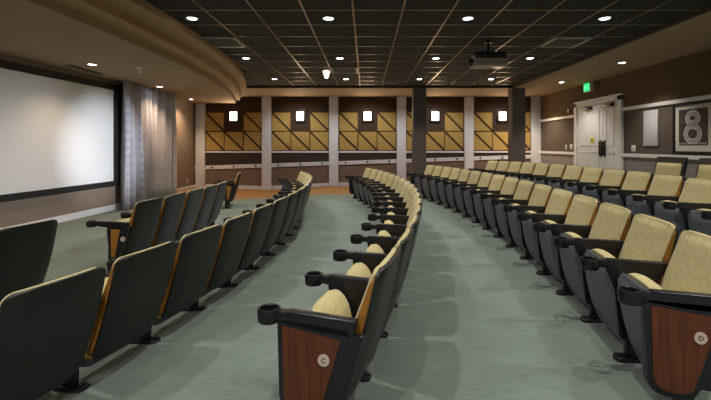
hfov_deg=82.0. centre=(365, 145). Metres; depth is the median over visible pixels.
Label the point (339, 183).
baseboard
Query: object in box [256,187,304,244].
seat
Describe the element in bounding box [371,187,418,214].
seat
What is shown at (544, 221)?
seat cushion
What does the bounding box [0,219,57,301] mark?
seat
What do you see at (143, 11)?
molding
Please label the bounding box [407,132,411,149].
acoustic panel
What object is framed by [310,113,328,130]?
acoustic panel
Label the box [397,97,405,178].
pillar
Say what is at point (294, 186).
seat
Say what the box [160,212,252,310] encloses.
seat
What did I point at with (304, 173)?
seat
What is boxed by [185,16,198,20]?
recessed light
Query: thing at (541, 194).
seat
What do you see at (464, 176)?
seat
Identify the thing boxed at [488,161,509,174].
seat
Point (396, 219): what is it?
seat
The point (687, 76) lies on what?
wall
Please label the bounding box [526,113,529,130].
acoustic panel
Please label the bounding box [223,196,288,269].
seat
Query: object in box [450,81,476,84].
ceiling vent
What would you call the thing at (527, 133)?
acoustic panel
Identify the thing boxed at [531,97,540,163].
pillar
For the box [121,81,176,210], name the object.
stage curtain
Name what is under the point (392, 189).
seat
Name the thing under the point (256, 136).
acoustic panel
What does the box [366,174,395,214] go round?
seat
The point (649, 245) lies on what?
seat
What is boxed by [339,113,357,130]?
acoustic panel
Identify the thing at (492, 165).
seat
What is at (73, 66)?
slot vent
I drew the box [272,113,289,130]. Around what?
acoustic panel
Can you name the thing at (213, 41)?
ceiling vent
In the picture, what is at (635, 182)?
seat
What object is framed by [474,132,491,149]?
acoustic panel
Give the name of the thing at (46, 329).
seat
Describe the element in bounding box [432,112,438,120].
diffuser
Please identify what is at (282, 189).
seat
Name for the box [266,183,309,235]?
seat
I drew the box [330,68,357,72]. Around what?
ceiling vent
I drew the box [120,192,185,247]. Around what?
seat
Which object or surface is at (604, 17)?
recessed light
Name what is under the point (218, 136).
acoustic panel
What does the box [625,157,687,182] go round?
seat
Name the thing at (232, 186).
seat
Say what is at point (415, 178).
seat
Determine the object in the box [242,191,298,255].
seat
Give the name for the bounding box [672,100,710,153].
framed poster
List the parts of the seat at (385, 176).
armrest, backrest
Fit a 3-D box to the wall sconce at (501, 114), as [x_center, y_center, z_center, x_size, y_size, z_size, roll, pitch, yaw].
[4.500,-0.980,13.454,0.380,0.470,0.085,0,0,0]
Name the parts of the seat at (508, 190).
armrest, backrest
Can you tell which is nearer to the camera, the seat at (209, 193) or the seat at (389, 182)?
the seat at (209, 193)
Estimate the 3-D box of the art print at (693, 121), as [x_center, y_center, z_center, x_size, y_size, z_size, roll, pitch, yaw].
[5.735,-0.335,7.165,0.010,0.640,0.630,0,0,0]
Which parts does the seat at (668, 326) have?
panel, armrest, backrest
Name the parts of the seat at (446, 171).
armrest, backrest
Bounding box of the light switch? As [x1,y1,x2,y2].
[631,145,635,150]
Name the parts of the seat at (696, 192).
armrest, backrest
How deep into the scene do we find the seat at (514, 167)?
8.99 m
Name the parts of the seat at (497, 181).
armrest, backrest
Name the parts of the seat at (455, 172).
armrest, backrest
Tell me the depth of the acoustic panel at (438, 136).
13.46 m
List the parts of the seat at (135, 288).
trim, backrest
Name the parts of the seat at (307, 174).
armrest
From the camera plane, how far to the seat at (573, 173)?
6.80 m
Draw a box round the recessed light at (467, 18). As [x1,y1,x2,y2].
[462,16,473,20]
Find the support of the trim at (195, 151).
attached to the wall at (312, 105)
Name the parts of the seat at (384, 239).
armrest, backrest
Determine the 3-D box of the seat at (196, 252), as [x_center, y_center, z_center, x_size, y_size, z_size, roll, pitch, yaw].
[-1.456,0.986,3.029,0.612,0.748,0.554,0,0,9]
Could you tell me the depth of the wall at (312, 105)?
13.50 m
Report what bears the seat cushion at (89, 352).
on the seat at (135, 288)
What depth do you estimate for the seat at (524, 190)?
5.24 m
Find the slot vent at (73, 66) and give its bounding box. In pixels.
[66,65,103,74]
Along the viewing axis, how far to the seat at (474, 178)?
7.44 m
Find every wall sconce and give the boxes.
[228,109,239,122]
[295,109,305,122]
[362,109,372,122]
[429,109,440,122]
[496,109,507,122]
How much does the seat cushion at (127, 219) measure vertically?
0.446 m
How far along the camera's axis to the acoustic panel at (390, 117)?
13.46 m
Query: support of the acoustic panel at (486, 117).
attached to the wall at (312, 105)
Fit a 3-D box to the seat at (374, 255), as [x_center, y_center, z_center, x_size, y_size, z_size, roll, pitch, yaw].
[0.104,0.954,3.108,0.612,0.804,0.554,0,0,9]
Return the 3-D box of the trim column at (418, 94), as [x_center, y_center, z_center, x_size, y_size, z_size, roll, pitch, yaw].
[1.520,-0.113,11.635,0.370,3.165,0.370,0,0,0]
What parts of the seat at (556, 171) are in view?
armrest, backrest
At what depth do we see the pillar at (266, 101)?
13.39 m
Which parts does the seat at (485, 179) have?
armrest, backrest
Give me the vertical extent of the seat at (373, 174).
0.804 m
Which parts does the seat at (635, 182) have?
armrest, backrest, trim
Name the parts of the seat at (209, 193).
trim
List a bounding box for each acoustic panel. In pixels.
[206,113,223,130]
[206,132,223,149]
[225,132,242,149]
[244,113,261,130]
[244,132,261,149]
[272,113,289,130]
[272,132,289,149]
[291,132,308,149]
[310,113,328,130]
[310,132,328,149]
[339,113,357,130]
[339,132,357,149]
[358,132,376,149]
[378,113,395,130]
[378,132,395,149]
[407,113,411,130]
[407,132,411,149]
[426,132,443,149]
[445,113,462,130]
[445,132,462,149]
[474,113,491,130]
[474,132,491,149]
[493,132,507,149]
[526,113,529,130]
[526,132,529,149]
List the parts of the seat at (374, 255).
armrest, backrest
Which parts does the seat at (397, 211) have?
armrest, backrest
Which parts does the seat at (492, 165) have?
backrest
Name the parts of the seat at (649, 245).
armrest, backrest, trim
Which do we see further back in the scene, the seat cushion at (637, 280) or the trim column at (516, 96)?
the trim column at (516, 96)
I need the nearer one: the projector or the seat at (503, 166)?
the projector
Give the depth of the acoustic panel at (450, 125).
13.46 m
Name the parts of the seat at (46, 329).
backrest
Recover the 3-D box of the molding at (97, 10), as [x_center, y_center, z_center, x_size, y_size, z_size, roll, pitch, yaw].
[-4.620,-1.535,5.450,3.560,0.090,16.100,0,0,0]
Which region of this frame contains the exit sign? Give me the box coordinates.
[584,82,593,92]
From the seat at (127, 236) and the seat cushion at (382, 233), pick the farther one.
the seat at (127, 236)
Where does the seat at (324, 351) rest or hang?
on the floor
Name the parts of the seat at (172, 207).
trim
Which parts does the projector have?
casing, casing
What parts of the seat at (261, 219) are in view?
trim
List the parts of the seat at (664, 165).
backrest, frame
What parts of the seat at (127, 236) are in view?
armrest, panel, trim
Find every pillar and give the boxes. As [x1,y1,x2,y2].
[196,103,205,187]
[262,97,270,189]
[329,97,337,185]
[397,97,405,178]
[464,97,473,168]
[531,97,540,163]
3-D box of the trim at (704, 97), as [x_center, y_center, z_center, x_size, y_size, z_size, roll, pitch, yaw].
[5.737,-0.820,5.395,0.045,0.070,15.990,0,0,0]
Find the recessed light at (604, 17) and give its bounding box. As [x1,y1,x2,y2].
[598,16,611,20]
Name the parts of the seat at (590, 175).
armrest, backrest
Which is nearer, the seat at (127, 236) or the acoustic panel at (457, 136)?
the seat at (127, 236)
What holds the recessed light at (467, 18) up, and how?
in the ceiling at (224, 17)
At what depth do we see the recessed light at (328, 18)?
5.34 m
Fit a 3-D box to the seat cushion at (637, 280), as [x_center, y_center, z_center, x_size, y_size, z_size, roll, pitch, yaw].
[1.548,0.932,2.187,0.167,0.446,0.446,0,0,10]
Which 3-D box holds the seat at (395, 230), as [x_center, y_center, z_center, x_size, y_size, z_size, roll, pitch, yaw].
[0.282,0.956,4.175,0.612,0.804,0.554,0,0,5]
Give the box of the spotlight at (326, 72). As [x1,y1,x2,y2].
[323,69,329,77]
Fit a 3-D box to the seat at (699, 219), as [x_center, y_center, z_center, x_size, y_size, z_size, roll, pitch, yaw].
[3.162,0.763,3.650,0.612,0.835,0.554,0,0,4]
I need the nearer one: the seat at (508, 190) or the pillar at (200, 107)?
the seat at (508, 190)
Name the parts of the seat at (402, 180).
armrest, backrest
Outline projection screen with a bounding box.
[0,60,119,201]
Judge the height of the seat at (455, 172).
0.835 m
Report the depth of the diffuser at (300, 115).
13.42 m
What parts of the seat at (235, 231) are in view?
trim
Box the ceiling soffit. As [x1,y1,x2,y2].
[0,0,235,103]
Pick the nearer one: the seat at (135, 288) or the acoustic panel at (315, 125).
the seat at (135, 288)
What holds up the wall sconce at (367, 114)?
attached to the wall at (312, 105)
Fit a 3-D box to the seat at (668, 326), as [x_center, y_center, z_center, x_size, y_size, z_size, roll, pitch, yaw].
[1.548,0.895,2.146,0.612,0.835,0.554,0,0,8]
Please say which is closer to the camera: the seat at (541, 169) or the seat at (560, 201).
the seat at (560, 201)
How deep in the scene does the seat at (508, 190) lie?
5.79 m
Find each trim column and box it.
[412,88,425,172]
[508,88,525,163]
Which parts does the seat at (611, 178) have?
armrest, backrest, trim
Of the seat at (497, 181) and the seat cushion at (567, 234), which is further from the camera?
the seat at (497, 181)
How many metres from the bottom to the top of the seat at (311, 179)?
0.748 m
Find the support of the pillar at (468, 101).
attached to the wall at (312, 105)
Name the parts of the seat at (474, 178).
armrest, backrest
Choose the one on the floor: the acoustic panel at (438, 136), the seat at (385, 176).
the seat at (385, 176)
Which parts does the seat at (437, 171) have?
backrest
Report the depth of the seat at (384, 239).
3.40 m
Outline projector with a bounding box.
[468,41,507,68]
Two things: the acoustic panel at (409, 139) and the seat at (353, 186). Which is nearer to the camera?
the seat at (353, 186)
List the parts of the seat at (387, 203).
armrest, backrest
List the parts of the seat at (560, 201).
armrest, backrest, trim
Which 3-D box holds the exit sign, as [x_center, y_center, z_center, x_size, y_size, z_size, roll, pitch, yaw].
[5.691,-1.495,10.430,0.122,0.230,0.300,0,0,0]
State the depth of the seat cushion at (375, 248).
3.13 m
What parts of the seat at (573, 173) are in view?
armrest, backrest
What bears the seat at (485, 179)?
on the floor
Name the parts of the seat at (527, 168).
armrest, backrest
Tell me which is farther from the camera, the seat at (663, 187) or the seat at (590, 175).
the seat at (590, 175)
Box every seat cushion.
[84,277,107,357]
[118,218,129,221]
[312,289,351,316]
[346,262,370,277]
[366,244,383,252]
[378,230,390,236]
[384,220,393,223]
[543,220,556,223]
[564,232,581,237]
[590,249,614,258]
[627,273,662,289]
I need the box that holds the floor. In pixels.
[36,186,710,399]
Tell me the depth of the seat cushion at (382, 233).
3.67 m
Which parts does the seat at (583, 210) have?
armrest, backrest, trim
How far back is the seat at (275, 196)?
6.57 m
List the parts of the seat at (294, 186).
armrest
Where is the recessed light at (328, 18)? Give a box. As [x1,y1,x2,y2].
[322,16,334,20]
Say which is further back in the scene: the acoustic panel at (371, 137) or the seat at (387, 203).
the acoustic panel at (371, 137)
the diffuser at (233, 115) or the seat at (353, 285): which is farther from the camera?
the diffuser at (233, 115)
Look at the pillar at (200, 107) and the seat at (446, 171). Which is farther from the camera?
the pillar at (200, 107)
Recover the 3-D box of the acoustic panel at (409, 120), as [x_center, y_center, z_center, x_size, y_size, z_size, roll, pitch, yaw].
[1.660,-0.800,13.480,0.600,0.600,0.035,0,0,0]
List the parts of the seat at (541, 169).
armrest, backrest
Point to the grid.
(299, 1)
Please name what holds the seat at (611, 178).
on the floor
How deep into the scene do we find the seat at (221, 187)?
6.90 m
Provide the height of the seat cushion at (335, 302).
0.430 m
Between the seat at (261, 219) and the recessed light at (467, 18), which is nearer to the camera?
the seat at (261, 219)
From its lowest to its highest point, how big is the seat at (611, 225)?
0.835 m
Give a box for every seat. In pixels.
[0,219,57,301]
[0,267,105,399]
[28,241,176,392]
[86,197,162,276]
[106,224,222,343]
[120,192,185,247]
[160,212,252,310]
[172,188,203,240]
[180,184,216,239]
[197,203,273,287]
[204,181,227,226]
[213,172,241,208]
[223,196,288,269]
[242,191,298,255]
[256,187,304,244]
[257,247,400,399]
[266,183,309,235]
[273,180,311,228]
[278,171,303,194]
[278,178,312,221]
[281,176,312,216]
[282,172,306,184]
[282,175,311,188]
[283,173,309,185]
[305,228,413,381]
[333,215,419,337]
[345,168,371,200]
[350,205,422,307]
[355,169,377,204]
[359,170,384,207]
[361,198,422,236]
[363,172,389,206]
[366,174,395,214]
[368,192,421,224]
[369,176,401,221]
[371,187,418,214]
[372,178,406,207]
[373,181,410,206]
[373,184,415,207]
[406,165,434,198]
[421,166,442,201]
[428,167,451,204]
[435,168,461,208]
[443,169,470,212]
[452,170,481,217]
[460,172,492,222]
[468,160,498,171]
[470,174,505,229]
[480,177,519,237]
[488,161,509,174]
[491,180,534,247]
[497,161,521,176]
[503,183,552,259]
[508,162,535,178]
[517,188,573,274]
[520,163,549,180]
[533,164,565,184]
[533,194,599,295]
[548,165,583,188]
[554,202,633,322]
[564,167,602,195]
[580,213,678,362]
[582,168,625,204]
[602,171,652,206]
[617,230,710,399]
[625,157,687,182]
[625,174,683,217]
[653,178,710,241]
[682,158,710,189]
[687,209,710,233]
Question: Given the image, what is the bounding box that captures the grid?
[160,0,699,85]
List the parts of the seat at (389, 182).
armrest, backrest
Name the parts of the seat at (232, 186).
panel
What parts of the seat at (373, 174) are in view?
armrest, backrest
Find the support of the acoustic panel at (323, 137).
attached to the wall at (312, 105)
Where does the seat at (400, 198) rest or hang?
on the floor
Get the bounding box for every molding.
[50,0,239,100]
[100,0,246,97]
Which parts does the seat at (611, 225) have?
armrest, backrest, trim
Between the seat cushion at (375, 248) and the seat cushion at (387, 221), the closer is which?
the seat cushion at (375, 248)
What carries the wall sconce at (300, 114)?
attached to the wall at (312, 105)
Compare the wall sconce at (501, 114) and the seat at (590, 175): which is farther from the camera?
the wall sconce at (501, 114)
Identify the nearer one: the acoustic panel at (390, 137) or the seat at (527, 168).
the seat at (527, 168)
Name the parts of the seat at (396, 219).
armrest, backrest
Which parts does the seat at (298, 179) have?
armrest, backrest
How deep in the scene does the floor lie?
2.92 m
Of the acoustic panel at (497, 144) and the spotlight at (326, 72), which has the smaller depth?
the spotlight at (326, 72)
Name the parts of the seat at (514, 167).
backrest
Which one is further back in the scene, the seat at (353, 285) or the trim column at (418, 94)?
the trim column at (418, 94)
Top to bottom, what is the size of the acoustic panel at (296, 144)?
0.600 m
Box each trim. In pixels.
[195,151,530,152]
[195,155,530,169]
[540,94,710,121]
[540,151,710,159]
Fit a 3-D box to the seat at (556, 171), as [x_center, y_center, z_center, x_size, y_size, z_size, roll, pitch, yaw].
[3.282,0.752,7.449,0.612,0.835,0.554,0,0,-6]
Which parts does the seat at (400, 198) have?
armrest, backrest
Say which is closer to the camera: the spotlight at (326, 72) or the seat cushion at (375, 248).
the seat cushion at (375, 248)
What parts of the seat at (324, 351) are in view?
armrest, panel, trim, backrest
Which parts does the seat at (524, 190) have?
armrest, backrest, trim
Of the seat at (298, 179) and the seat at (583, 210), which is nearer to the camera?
the seat at (583, 210)
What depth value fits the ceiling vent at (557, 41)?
6.49 m
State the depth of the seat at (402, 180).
6.64 m
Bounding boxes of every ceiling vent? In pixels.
[202,37,245,46]
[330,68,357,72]
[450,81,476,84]
[539,37,592,46]
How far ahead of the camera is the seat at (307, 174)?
8.69 m
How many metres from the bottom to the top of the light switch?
0.130 m
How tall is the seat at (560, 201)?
0.835 m
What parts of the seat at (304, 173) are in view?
armrest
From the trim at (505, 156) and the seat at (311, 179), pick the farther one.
the trim at (505, 156)
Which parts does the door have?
handle, handle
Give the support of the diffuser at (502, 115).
attached to the wall sconce at (501, 114)
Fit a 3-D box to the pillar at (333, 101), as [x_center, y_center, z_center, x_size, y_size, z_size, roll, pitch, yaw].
[-1.045,-0.035,13.445,0.300,3.210,0.110,0,0,0]
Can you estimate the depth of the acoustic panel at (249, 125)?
13.46 m
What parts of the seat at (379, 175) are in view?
armrest, backrest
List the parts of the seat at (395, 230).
armrest, backrest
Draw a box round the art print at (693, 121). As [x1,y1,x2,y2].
[679,107,707,144]
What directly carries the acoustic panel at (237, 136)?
attached to the wall at (312, 105)
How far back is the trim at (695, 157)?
8.22 m
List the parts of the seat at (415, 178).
panel, backrest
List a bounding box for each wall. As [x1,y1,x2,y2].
[0,54,194,227]
[195,97,530,185]
[541,49,710,177]
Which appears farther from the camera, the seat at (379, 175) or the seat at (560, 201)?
the seat at (379, 175)
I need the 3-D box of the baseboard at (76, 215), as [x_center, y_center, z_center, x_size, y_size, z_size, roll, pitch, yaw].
[-5.672,1.360,5.443,0.437,0.220,16.109,0,0,2]
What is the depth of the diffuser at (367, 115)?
13.42 m
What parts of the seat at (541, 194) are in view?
armrest, backrest, trim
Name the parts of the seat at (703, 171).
frame, backrest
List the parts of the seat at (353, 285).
armrest, backrest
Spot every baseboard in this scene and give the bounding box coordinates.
[0,185,194,228]
[195,182,348,189]
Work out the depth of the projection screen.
7.16 m
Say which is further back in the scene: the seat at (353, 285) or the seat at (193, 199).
the seat at (193, 199)
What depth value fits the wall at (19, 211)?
8.07 m
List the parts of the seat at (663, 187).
armrest, backrest, trim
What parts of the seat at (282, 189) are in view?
armrest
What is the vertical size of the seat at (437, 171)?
0.835 m
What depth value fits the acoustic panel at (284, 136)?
13.46 m
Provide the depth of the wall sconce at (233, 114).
13.43 m
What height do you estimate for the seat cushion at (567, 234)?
0.446 m
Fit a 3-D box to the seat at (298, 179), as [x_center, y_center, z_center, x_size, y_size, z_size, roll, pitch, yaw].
[-1.806,1.013,9.999,0.598,0.748,0.658,0,0,-18]
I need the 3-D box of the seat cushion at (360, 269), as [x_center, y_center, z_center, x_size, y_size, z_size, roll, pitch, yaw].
[-0.010,0.988,2.623,0.167,0.430,0.446,0,0,13]
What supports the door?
in the wall at (687, 76)
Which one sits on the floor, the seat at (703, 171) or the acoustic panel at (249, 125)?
the seat at (703, 171)
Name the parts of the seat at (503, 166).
backrest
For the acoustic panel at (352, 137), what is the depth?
13.46 m
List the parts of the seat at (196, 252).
trim, backrest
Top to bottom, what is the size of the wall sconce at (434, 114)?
0.470 m
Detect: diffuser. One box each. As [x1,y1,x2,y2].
[230,112,236,120]
[297,112,303,120]
[364,112,370,120]
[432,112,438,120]
[499,112,505,120]
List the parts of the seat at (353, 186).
panel, armrest, backrest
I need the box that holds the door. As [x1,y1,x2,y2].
[573,93,623,171]
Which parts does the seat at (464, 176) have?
armrest, backrest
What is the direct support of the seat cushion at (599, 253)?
on the seat at (649, 245)
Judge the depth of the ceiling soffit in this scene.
6.00 m
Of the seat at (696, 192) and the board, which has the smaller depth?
the seat at (696, 192)
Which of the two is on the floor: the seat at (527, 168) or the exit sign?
the seat at (527, 168)
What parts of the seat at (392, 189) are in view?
armrest, backrest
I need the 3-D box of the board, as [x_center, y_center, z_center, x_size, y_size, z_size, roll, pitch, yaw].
[5.739,-0.360,8.225,0.027,0.720,0.410,0,0,0]
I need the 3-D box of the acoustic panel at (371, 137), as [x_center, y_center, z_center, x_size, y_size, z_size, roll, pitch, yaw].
[0.068,-0.165,13.480,0.600,0.600,0.035,0,0,0]
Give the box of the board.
[643,109,658,145]
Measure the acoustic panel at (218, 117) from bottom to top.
0.600 m

